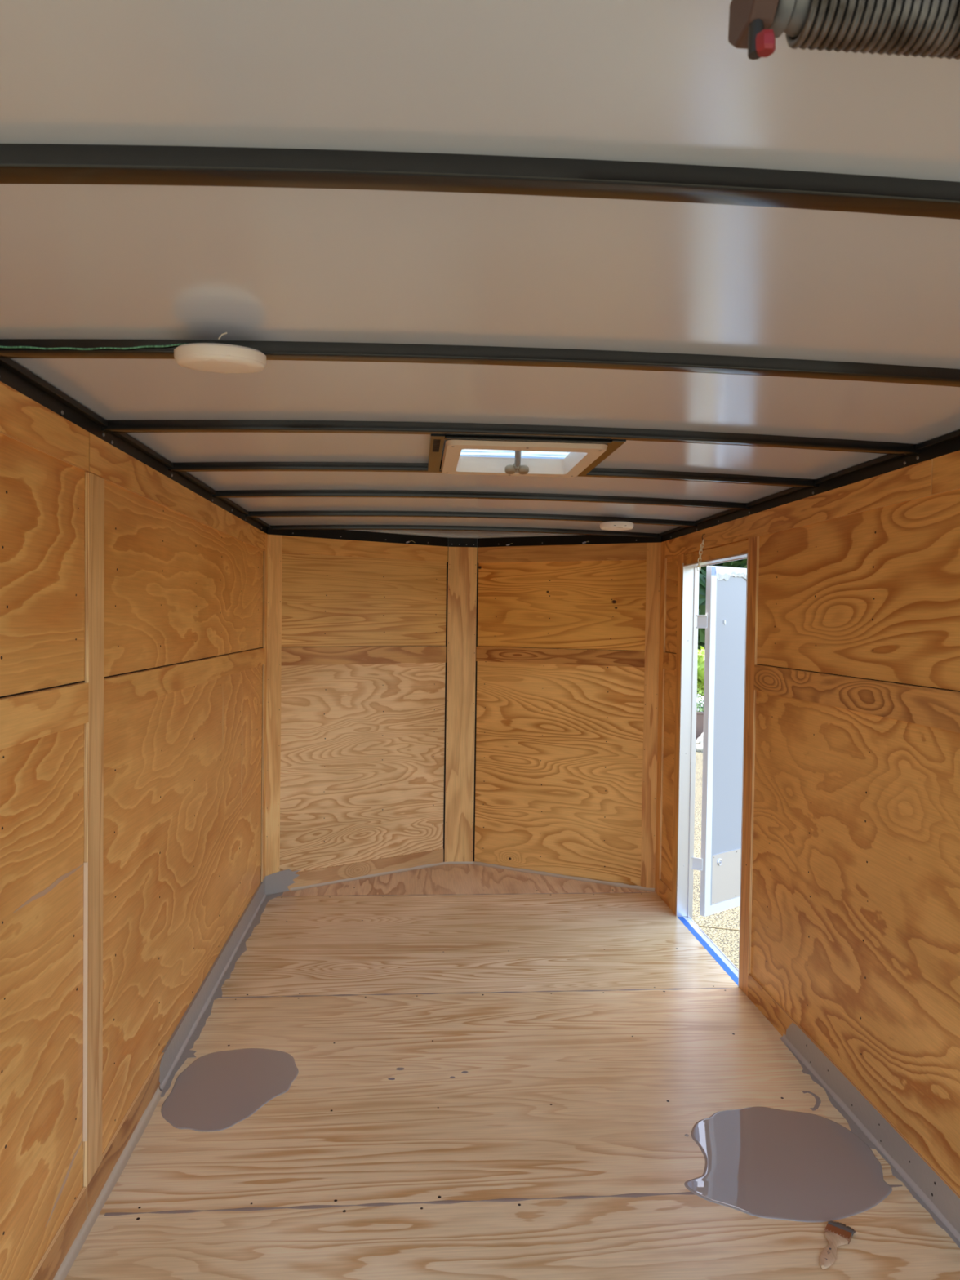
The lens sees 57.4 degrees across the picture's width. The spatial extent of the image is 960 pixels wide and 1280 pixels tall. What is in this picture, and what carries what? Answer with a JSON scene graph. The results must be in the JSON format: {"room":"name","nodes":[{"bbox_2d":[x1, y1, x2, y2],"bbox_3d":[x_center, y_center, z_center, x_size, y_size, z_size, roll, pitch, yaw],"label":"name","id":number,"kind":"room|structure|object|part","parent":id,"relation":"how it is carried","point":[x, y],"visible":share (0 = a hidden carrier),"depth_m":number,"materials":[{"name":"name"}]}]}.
{"room":"cargo space","nodes":[
{"label":"cargo space","id":0,"kind":"room"},
{"bbox_2d":[0,433,263,1279],"bbox_3d":[-0.982,0.423,2.490,0.052,2.090,4.090,1,1,-4],"label":"wall","id":1,"kind":"structure","parent":0,"point":[183,768],"depth_m":2.24,"materials":[{"name":"brown wood"}]},
{"bbox_3d":[-0.871,0.758,1.256,0.007,1.281,1.596,1,1,-4],"label":"panel","id":2,"kind":"part","parent":1,"relation":"part of","materials":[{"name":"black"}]},
{"bbox_3d":[-0.859,-0.168,1.234,0.007,0.565,1.596,1,1,-4],"label":"panel","id":3,"kind":"part","parent":1,"relation":"part of","materials":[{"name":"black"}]},
{"bbox_2d":[0,381,88,471],"bbox_3d":[-0.849,-0.416,1.230,0.009,0.090,1.598,1,1,-4],"label":"batten","id":4,"kind":"object","parent":1,"relation":"attached to","point":[23,420],"visible":1,"depth_m":1.77,"materials":[{"name":"brown wood"}]},
{"bbox_2d":[0,682,88,750],"bbox_3d":[-0.856,0.165,1.244,0.009,0.092,1.600,1,1,-4],"label":"batten","id":5,"kind":"object","parent":1,"relation":"attached to","point":[26,717],"visible":1,"depth_m":1.78,"materials":[{"name":"brown wood"}]},
{"bbox_2d":[82,862,88,1141],"bbox_3d":[-0.925,0.849,2.056,0.010,0.660,0.004,1,1,-4],"label":"bead","id":6,"kind":"object","parent":1,"relation":"attached to","point":[85,864],"visible":1,"depth_m":2.05,"materials":[{"name":"brown wood"}]},
{"bbox_2d":[83,471,104,1186],"bbox_3d":[-0.924,0.449,2.099,0.009,1.678,0.100,1,1,-4],"label":"batten","id":7,"kind":"object","parent":1,"relation":"attached to","point":[94,484],"visible":1,"depth_m":2.09,"materials":[{"name":"brown wood"}]},
{"bbox_2d":[0,358,270,533],"bbox_3d":[-0.954,-0.514,2.464,0.062,0.044,4.080,1,1,-4],"label":"rail","id":8,"kind":"object","parent":1,"relation":"attached to","point":[12,374],"visible":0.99,"depth_m":2.07,"materials":[{"name":"black metal"}]},
{"bbox_2d":[29,881,283,1279],"bbox_3d":[-0.922,1.323,2.530,0.097,0.090,4.116,1,1,-4],"label":"baseboard","id":9,"kind":"structure","parent":1,"relation":"attached to","point":[115,1157],"depth_m":2.50,"materials":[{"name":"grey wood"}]},
{"bbox_3d":[-1.020,0.709,3.249,0.007,1.281,2.394,1,1,-4],"label":"panel","id":10,"kind":"part","parent":1,"relation":"part of","materials":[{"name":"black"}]},
{"bbox_3d":[-1.007,-0.217,3.227,0.007,0.565,2.394,1,1,-4],"label":"panel","id":11,"kind":"part","parent":1,"relation":"part of","materials":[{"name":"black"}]},
{"bbox_2d":[85,432,265,551],"bbox_3d":[-0.997,-0.465,3.225,0.009,0.090,2.398,1,1,-4],"label":"batten","id":12,"kind":"object","parent":1,"relation":"attached to","point":[108,462],"visible":0.93,"depth_m":2.60,"materials":[{"name":"brown wood"}]},
{"bbox_2d":[103,648,264,713],"bbox_3d":[-1.008,0.110,3.288,0.009,0.082,2.300,1,1,-4],"label":"batten","id":13,"kind":"object","parent":1,"relation":"attached to","point":[123,691],"visible":0.86,"depth_m":2.73,"materials":[{"name":"brown wood"}]},
{"bbox_2d":[261,533,267,881],"bbox_3d":[-1.100,0.380,4.476,0.009,1.840,0.070,1,1,-4],"label":"batten","id":14,"kind":"object","parent":1,"relation":"attached to","point":[265,553],"visible":0.86,"depth_m":4.46,"materials":[{"name":"brown wood"}]},
{"bbox_2d":[279,529,654,892],"bbox_3d":[-0.098,0.379,4.885,2.198,2.090,0.625,1,1,-4],"label":"wall","id":15,"kind":"structure","parent":0,"point":[558,748],"depth_m":4.88,"materials":[{"name":"brown wood"}]},
{"bbox_2d":[265,534,282,875],"bbox_3d":[-1.069,0.389,4.537,0.078,1.860,0.010,0,2,-34],"label":"batten","id":16,"kind":"object","parent":15,"relation":"attached to","point":[273,700],"visible":1,"depth_m":4.53,"materials":[{"name":"brown wood"}]},
{"bbox_2d":[262,848,444,896],"bbox_3d":[-0.673,1.260,4.828,1.130,0.115,0.065,0,2,-37],"label":"baseboard","id":17,"kind":"structure","parent":15,"relation":"attached to","point":[287,880],"depth_m":4.80,"materials":[{"name":"brown wood"}]},
{"bbox_2d":[266,524,448,546],"bbox_3d":[-0.649,-0.569,4.819,1.093,0.052,0.051,0,2,-34],"label":"rail","id":18,"kind":"object","parent":15,"relation":"attached to","point":[328,534],"visible":0.93,"depth_m":4.81,"materials":[{"name":"black metal"}]},
{"bbox_3d":[-0.660,0.677,4.837,1.089,1.281,0.007,0,2,-34],"label":"panel","id":19,"kind":"part","parent":15,"relation":"part of","materials":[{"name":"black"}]},
{"bbox_2d":[281,646,446,666],"bbox_3d":[-0.617,0.085,4.838,1.009,0.095,0.009,0,2,-34],"label":"batten","id":20,"kind":"object","parent":15,"relation":"attached to","point":[348,655],"visible":1,"depth_m":4.81,"materials":[{"name":"brown wood"}]},
{"bbox_3d":[-0.648,-0.249,4.815,1.089,0.567,0.007,0,2,-34],"label":"panel","id":21,"kind":"part","parent":15,"relation":"part of","materials":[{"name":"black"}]},
{"bbox_2d":[282,535,448,562],"bbox_3d":[-0.607,-0.497,4.825,1.013,0.090,0.009,0,2,-34],"label":"batten","id":22,"kind":"object","parent":15,"relation":"attached to","point":[291,544],"visible":1,"depth_m":4.80,"materials":[{"name":"brown wood"}]},
{"bbox_2d":[444,546,477,862],"bbox_3d":[-0.113,0.387,5.141,0.168,1.860,0.010,1,1,-4],"label":"batten","id":23,"kind":"object","parent":15,"relation":"attached to","point":[462,561],"visible":1,"depth_m":5.14,"materials":[{"name":"brown wood"}]},
{"bbox_2d":[448,537,477,546],"bbox_3d":[-0.101,-0.570,5.139,0.170,0.052,0.051,1,1,-4],"label":"rail","id":24,"kind":"object","parent":15,"relation":"attached to","point":[452,542],"visible":1,"depth_m":5.12,"materials":[{"name":"black metal"}]},
{"bbox_3d":[0.463,0.690,4.920,1.082,1.281,0.007,1,2,26],"label":"panel","id":25,"kind":"part","parent":15,"relation":"part of","materials":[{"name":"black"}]},
{"bbox_2d":[475,646,644,666],"bbox_3d":[0.431,0.092,4.918,1.006,0.085,0.009,1,2,26],"label":"batten","id":26,"kind":"object","parent":15,"relation":"attached to","point":[514,655],"visible":1,"depth_m":4.90,"materials":[{"name":"brown wood"}]},
{"bbox_2d":[477,542,646,562],"bbox_3d":[0.439,-0.485,4.904,1.006,0.090,0.009,1,2,26],"label":"batten","id":27,"kind":"object","parent":15,"relation":"attached to","point":[628,551],"visible":1,"depth_m":4.88,"materials":[{"name":"brown wood"}]},
{"bbox_3d":[0.475,-0.236,4.899,1.082,0.567,0.007,1,2,26],"label":"panel","id":28,"kind":"part","parent":15,"relation":"part of","materials":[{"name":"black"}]},
{"bbox_2d":[477,533,662,546],"bbox_3d":[0.483,-0.556,4.903,1.086,0.052,0.051,1,2,26],"label":"rail","id":29,"kind":"object","parent":15,"relation":"attached to","point":[579,539],"visible":0.94,"depth_m":4.90,"materials":[{"name":"black metal"}]},
{"bbox_2d":[640,542,661,888],"bbox_3d":[0.913,0.412,4.686,0.078,1.860,0.010,1,2,26],"label":"batten","id":30,"kind":"object","parent":15,"relation":"attached to","point":[651,624],"visible":1,"depth_m":4.68,"materials":[{"name":"brown wood"}]},
{"bbox_2d":[0,0,959,536],"bbox_3d":[0.065,-0.565,2.850,2.171,0.093,4.740,1,1,-4],"label":"ceiling","id":31,"kind":"structure","parent":0,"point":[642,81],"depth_m":1.13,"materials":[{"name":"white metal"}]},
{"bbox_2d":[271,524,657,537],"bbox_3d":[-0.065,-0.575,4.598,2.059,0.043,0.038,1,1,-4],"label":"roof beam","id":32,"kind":"structure","parent":31,"relation":"attached to","point":[282,527],"depth_m":4.58,"materials":[{"name":"black metal"}]},
{"bbox_2d":[244,510,697,527],"bbox_3d":[-0.021,-0.560,4.006,2.059,0.043,0.038,1,1,-4],"label":"roof beam","id":33,"kind":"structure","parent":31,"relation":"attached to","point":[318,513],"depth_m":3.99,"materials":[{"name":"black metal"}]},
{"bbox_2d":[600,521,633,530],"bbox_3d":[0.623,-0.519,4.001,0.153,0.029,0.153,1,1,-4],"label":"dome light","id":34,"kind":"object","parent":33,"relation":"attached to","point":[608,526],"visible":1,"depth_m":3.95,"materials":[{"name":"white plastic"}]},
{"bbox_2d":[0,143,959,219],"bbox_3d":[0.206,-0.478,0.953,2.059,0.057,0.038,1,1,-4],"label":"roof beam","id":35,"kind":"structure","parent":31,"relation":"attached to","point":[20,163],"depth_m":0.92,"materials":[{"name":"black metal"}]},
{"bbox_2d":[0,338,959,386],"bbox_3d":[0.158,-0.501,1.593,2.059,0.043,0.038,1,1,-4],"label":"roof beam","id":36,"kind":"structure","parent":31,"relation":"attached to","point":[273,350],"depth_m":1.57,"materials":[{"name":"black metal"}]},
{"bbox_2d":[0,343,186,350],"bbox_3d":[-0.674,-0.506,1.507,0.366,0.019,0.003,1,1,-4],"label":"wire","id":37,"kind":"object","parent":36,"relation":"attached to","point":[174,344],"visible":0.93,"depth_m":1.51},
{"bbox_2d":[173,332,266,373],"bbox_3d":[-0.442,-0.479,1.496,0.151,0.041,0.151,1,1,25],"label":"dome light","id":38,"kind":"object","parent":36,"relation":"attached to","point":[203,357],"visible":1,"depth_m":1.45,"materials":[{"name":"white plastic"}]},
{"bbox_2d":[212,489,750,510],"bbox_3d":[0.026,-0.545,3.368,2.059,0.043,0.038,1,1,-4],"label":"roof beam","id":39,"kind":"structure","parent":31,"relation":"attached to","point":[236,493],"depth_m":3.35,"materials":[{"name":"black metal"}]},
{"bbox_2d":[168,462,818,488],"bbox_3d":[0.070,-0.530,2.782,2.059,0.043,0.038,1,1,-4],"label":"roof beam","id":40,"kind":"structure","parent":31,"relation":"attached to","point":[180,466],"depth_m":2.74,"materials":[{"name":"black metal"}]},
{"bbox_2d":[101,419,921,455],"bbox_3d":[0.113,-0.516,2.208,2.059,0.043,0.038,1,1,-4],"label":"roof beam","id":41,"kind":"structure","parent":31,"relation":"attached to","point":[144,425],"depth_m":2.19,"materials":[{"name":"black metal"}]},
{"bbox_2d":[427,434,626,477],"bbox_3d":[0.106,-0.522,2.496,0.500,0.064,0.537,1,1,-4],"label":"ceiling vent","id":42,"kind":"object","parent":31,"relation":"in","point":[571,457],"visible":0.97,"depth_m":2.52,"materials":[{"name":"beige plastic"}]},
{"bbox_3d":[0.110,-0.508,2.602,0.072,0.031,0.035,1,1,-4],"label":"crank knob","id":43,"kind":"part","parent":42,"relation":"part of","materials":[{"name":"brown plastic"}]},
{"bbox_3d":[0.113,-0.531,2.467,0.031,0.044,0.249,1,1,-4],"label":"lift arm","id":44,"kind":"part","parent":42,"relation":"part of","materials":[{"name":"grey plastic"}]},
{"bbox_2d":[728,0,959,59],"bbox_3d":[0.638,-0.442,0.612,0.932,0.080,0.152,1,1,-4],"label":"spring","id":45,"kind":"object","parent":31,"relation":"hanging from","point":[931,28],"visible":1,"depth_m":0.62,"materials":[{"name":"metal"}]},
{"bbox_2d":[64,864,959,1279],"bbox_3d":[0.028,1.423,2.881,2.128,0.101,4.670,1,1,-4],"label":"floor","id":46,"kind":"structure","parent":0,"point":[592,1031],"depth_m":2.58,"materials":[{"name":"beige wood"}]},
{"bbox_2d":[160,1048,298,1131],"bbox_3d":[-0.755,1.366,2.686,0.373,0.002,0.474,1,1,-4],"label":"puddle","id":47,"kind":"object","parent":46,"relation":"on","point":[218,1091],"visible":1,"depth_m":2.68,"materials":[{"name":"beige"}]},
{"bbox_2d":[387,1067,467,1079],"bbox_3d":[-0.164,1.372,2.781,0.253,0.001,0.074,1,1,-4],"label":"screws","id":48,"kind":"object","parent":46,"relation":"on","point":[397,1068],"visible":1,"depth_m":2.79,"materials":[{"name":"beige"}]},
{"bbox_2d":[677,916,737,985],"bbox_3d":[1.008,1.362,3.882,0.031,0.001,0.811,1,1,-4],"label":"tape","id":49,"kind":"object","parent":46,"relation":"on","point":[702,941],"visible":0.95,"depth_m":3.84,"materials":[{"name":"blue plastic"}]},
{"bbox_2d":[684,1106,892,1222],"bbox_3d":[0.796,1.394,2.360,0.561,0.002,0.499,1,1,-4],"label":"puddle","id":50,"kind":"object","parent":46,"relation":"on","point":[761,1162],"visible":1,"depth_m":2.32,"materials":[{"name":"grey"}]},
{"bbox_2d":[801,1090,821,1111],"bbox_3d":[1.007,1.391,2.648,0.045,0.001,0.113,1,1,6],"label":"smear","id":51,"kind":"object","parent":46,"relation":"on","point":[818,1102],"visible":1,"depth_m":2.65,"materials":[{"name":"grey"}]},
{"bbox_2d":[819,1220,855,1269],"bbox_3d":[0.813,1.396,2.032,0.062,0.013,0.180,2,2,40],"label":"brush","id":52,"kind":"object","parent":46,"relation":"on","point":[837,1233],"visible":1,"depth_m":2.04,"materials":[{"name":"brown wood"}]},
{"bbox_3d":[0.801,1.397,2.006,0.054,0.012,0.124,2,2,36],"label":"handle","id":53,"kind":"part","parent":52,"relation":"part of","materials":[{"name":"brown wood"}]},
{"bbox_2d":[661,488,959,1195],"bbox_3d":[1.131,0.448,2.648,0.052,2.090,4.090,1,1,-4],"label":"wall","id":54,"kind":"structure","parent":0,"point":[855,921],"depth_m":2.53,"materials":[{"name":"brown wood"}]},
{"bbox_2d":[654,541,666,895],"bbox_3d":[0.954,0.414,4.625,0.009,1.860,0.080,1,1,-4],"label":"batten","id":55,"kind":"object","parent":54,"relation":"attached to","point":[664,561],"visible":1,"depth_m":4.61,"materials":[{"name":"brown wood"}]},
{"bbox_2d":[658,879,671,910],"bbox_3d":[0.953,1.302,4.494,0.009,0.090,0.225,1,1,-4],"label":"baseboard","id":56,"kind":"structure","parent":54,"relation":"attached to","point":[664,891],"depth_m":4.49,"materials":[{"name":"brown wood"}]},
{"bbox_3d":[0.968,0.707,4.490,0.007,1.281,0.405,1,1,-4],"label":"panel","id":57,"kind":"part","parent":54,"relation":"part of","materials":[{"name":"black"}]},
{"bbox_2d":[662,652,675,671],"bbox_3d":[0.969,0.109,4.466,0.009,0.082,0.225,1,1,-4],"label":"batten","id":58,"kind":"object","parent":54,"relation":"attached to","point":[669,659],"visible":1,"depth_m":4.46,"materials":[{"name":"brown wood"}]},
{"bbox_3d":[0.980,-0.219,4.468,0.007,0.566,0.405,1,1,-4],"label":"panel","id":59,"kind":"part","parent":54,"relation":"part of","materials":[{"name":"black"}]},
{"bbox_2d":[671,554,685,915],"bbox_3d":[0.976,0.467,4.317,0.009,1.770,0.090,1,1,-4],"label":"batten","id":60,"kind":"object","parent":54,"relation":"attached to","point":[680,557],"visible":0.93,"depth_m":4.33,"materials":[{"name":"brown wood"}]},
{"bbox_2d":[683,916,738,977],"bbox_3d":[1.034,1.377,3.885,0.044,0.031,0.817,1,1,-4],"label":"door sill","id":61,"kind":"structure","parent":54,"relation":"attached to","point":[692,923],"depth_m":3.90,"materials":[{"name":"silver metal"}]},
{"bbox_2d":[675,552,747,986],"bbox_3d":[1.041,0.501,3.864,0.078,1.765,0.885,1,1,-4],"label":"door frame","id":62,"kind":"structure","parent":54,"relation":"attached to","point":[690,581],"depth_m":4.27,"materials":[{"name":"silver metal"}]},
{"bbox_2d":[683,540,748,564],"bbox_3d":[1.022,-0.376,3.841,0.009,0.048,0.825,1,1,-4],"label":"batten","id":63,"kind":"object","parent":54,"relation":"attached to","point":[740,548],"visible":1,"depth_m":3.77,"materials":[{"name":"brown wood"}]},
{"bbox_3d":[1.030,-0.419,3.835,0.006,0.135,0.855,1,1,-4],"label":"header panel","id":64,"kind":"part","parent":54,"relation":"part of","materials":[{"name":"brown wood"}]},
{"bbox_2d":[690,565,746,916],"bbox_3d":[1.394,0.490,4.476,0.831,1.700,0.080,0,2,-35],"label":"door","id":65,"kind":"structure","parent":54,"relation":"in","point":[724,620],"depth_m":4.31,"materials":[{"name":"white paint"}]},
{"bbox_3d":[1.406,1.172,4.498,0.698,0.243,0.005,0,2,-38],"label":"kick plate","id":66,"kind":"part","parent":65,"relation":"part of","materials":[{"name":"silver metal"}]},
{"bbox_3d":[1.405,0.488,4.487,0.716,1.613,0.028,0,2,-38],"label":"panel","id":67,"kind":"part","parent":65,"relation":"part of","materials":[{"name":"grey metal"}]},
{"bbox_2d":[738,536,759,996],"bbox_3d":[1.044,0.489,3.405,0.010,1.770,0.090,1,1,-4],"label":"batten","id":68,"kind":"object","parent":54,"relation":"attached to","point":[753,542],"visible":1,"depth_m":3.39,"materials":[{"name":"brown wood"}]},
{"bbox_2d":[665,458,933,558],"bbox_3d":[1.056,-0.441,3.389,0.009,0.090,2.358,1,1,-4],"label":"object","id":69,"kind":"object","parent":54,"relation":"attached to","point":[913,482],"visible":1,"depth_m":2.81,"materials":[{"name":"brown wood"}]},
{"bbox_2d":[697,533,705,571],"bbox_3d":[1.001,-0.395,3.968,0.019,0.165,0.071,1,1,-4],"label":"hanging chain","id":70,"kind":"object","parent":69,"relation":"hanging from","point":[703,543],"visible":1,"depth_m":3.97,"materials":[{"name":"grey metal"}]},
{"bbox_2d":[658,430,959,542],"bbox_3d":[1.129,-0.489,2.620,0.062,0.044,4.080,1,1,-4],"label":"rail","id":71,"kind":"object","parent":54,"relation":"attached to","point":[948,443],"visible":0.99,"depth_m":2.70,"materials":[{"name":"black metal"}]},
{"bbox_2d":[747,973,959,1248],"bbox_3d":[1.117,1.363,2.002,0.052,0.090,2.760,1,1,-4],"label":"baseboard","id":72,"kind":"structure","parent":54,"relation":"attached to","point":[926,1184],"depth_m":2.48,"materials":[{"name":"grey wood"}]},
{"bbox_3d":[1.151,0.767,2.026,0.007,1.281,2.830,1,1,-4],"label":"panel","id":73,"kind":"part","parent":54,"relation":"part of","materials":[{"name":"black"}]},
{"bbox_2d":[754,665,959,733],"bbox_3d":[1.155,0.176,1.976,0.009,0.095,2.760,1,1,-4],"label":"batten","id":74,"kind":"object","parent":54,"relation":"attached to","point":[932,708],"visible":1,"depth_m":2.51,"materials":[{"name":"brown wood"}]},
{"bbox_3d":[1.164,-0.159,2.004,0.007,0.566,2.830,1,1,-4],"label":"panel","id":75,"kind":"part","parent":54,"relation":"part of","materials":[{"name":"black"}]},
{"bbox_2d":[932,450,959,494],"bbox_3d":[1.205,-0.392,1.398,0.009,0.090,1.628,1,1,-4],"label":"batten","id":76,"kind":"object","parent":54,"relation":"attached to","point":[946,468],"visible":1,"depth_m":2.15,"materials":[{"name":"brown wood"}]},
{"label":"outside","id":77,"kind":"structure","parent":0,"visible":0},
{"bbox_2d":[692,742,739,968],"bbox_3d":[8.451,1.800,10.704,100.000,0.004,100.000,1,1,-4],"label":"ground","id":78,"kind":"structure","parent":77,"point":[722,928],"depth_m":5.78,"materials":[{"name":"brown gravel"}]},
{"bbox_2d":[695,742,702,752],"bbox_3d":[3.361,1.618,13.173,0.312,0.155,0.248,1,1,-4],"label":"rock","id":79,"kind":"object","parent":78,"relation":"on","point":[699,748],"visible":0.39,"depth_m":13.13,"materials":[{"name":"stone"}]},
{"bbox_2d":[696,693,703,739],"bbox_3d":[3.534,1.270,14.438,0.685,0.755,0.680,1,1,-4],"label":"plant pot","id":80,"kind":"object","parent":78,"relation":"on","point":[700,708],"visible":0.2,"depth_m":14.16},
{"bbox_3d":[3.533,1.400,14.441,0.680,0.495,0.680,1,1,-4],"label":"pot","id":81,"kind":"part","parent":80,"relation":"part of","materials":[{"name":"brown"}]},
{"bbox_2d":[696,732,703,744],"bbox_3d":[3.548,1.549,13.800,0.364,0.267,0.378,0,1,-25],"label":"rock","id":82,"kind":"object","parent":78,"relation":"on","point":[700,740],"visible":0.21,"depth_m":13.70,"materials":[{"name":"stone"}]},
{"bbox_2d":[697,645,704,705],"bbox_3d":[3.788,0.848,15.517,1.606,1.567,1.174,0,1,-16],"label":"shrub","id":83,"kind":"object","parent":78,"relation":"on","point":[700,660],"visible":0.1,"depth_m":15.22,"materials":[{"name":"green plant"}]},
{"bbox_2d":[697,558,746,650],"bbox_3d":[4.430,-1.682,19.476,3.771,6.450,3.769,1,1,-4],"label":"tree","id":84,"kind":"object","parent":78,"relation":"on","point":[742,563],"visible":0.02,"depth_m":18.20,"materials":[{"name":"green plant"}]}
]}

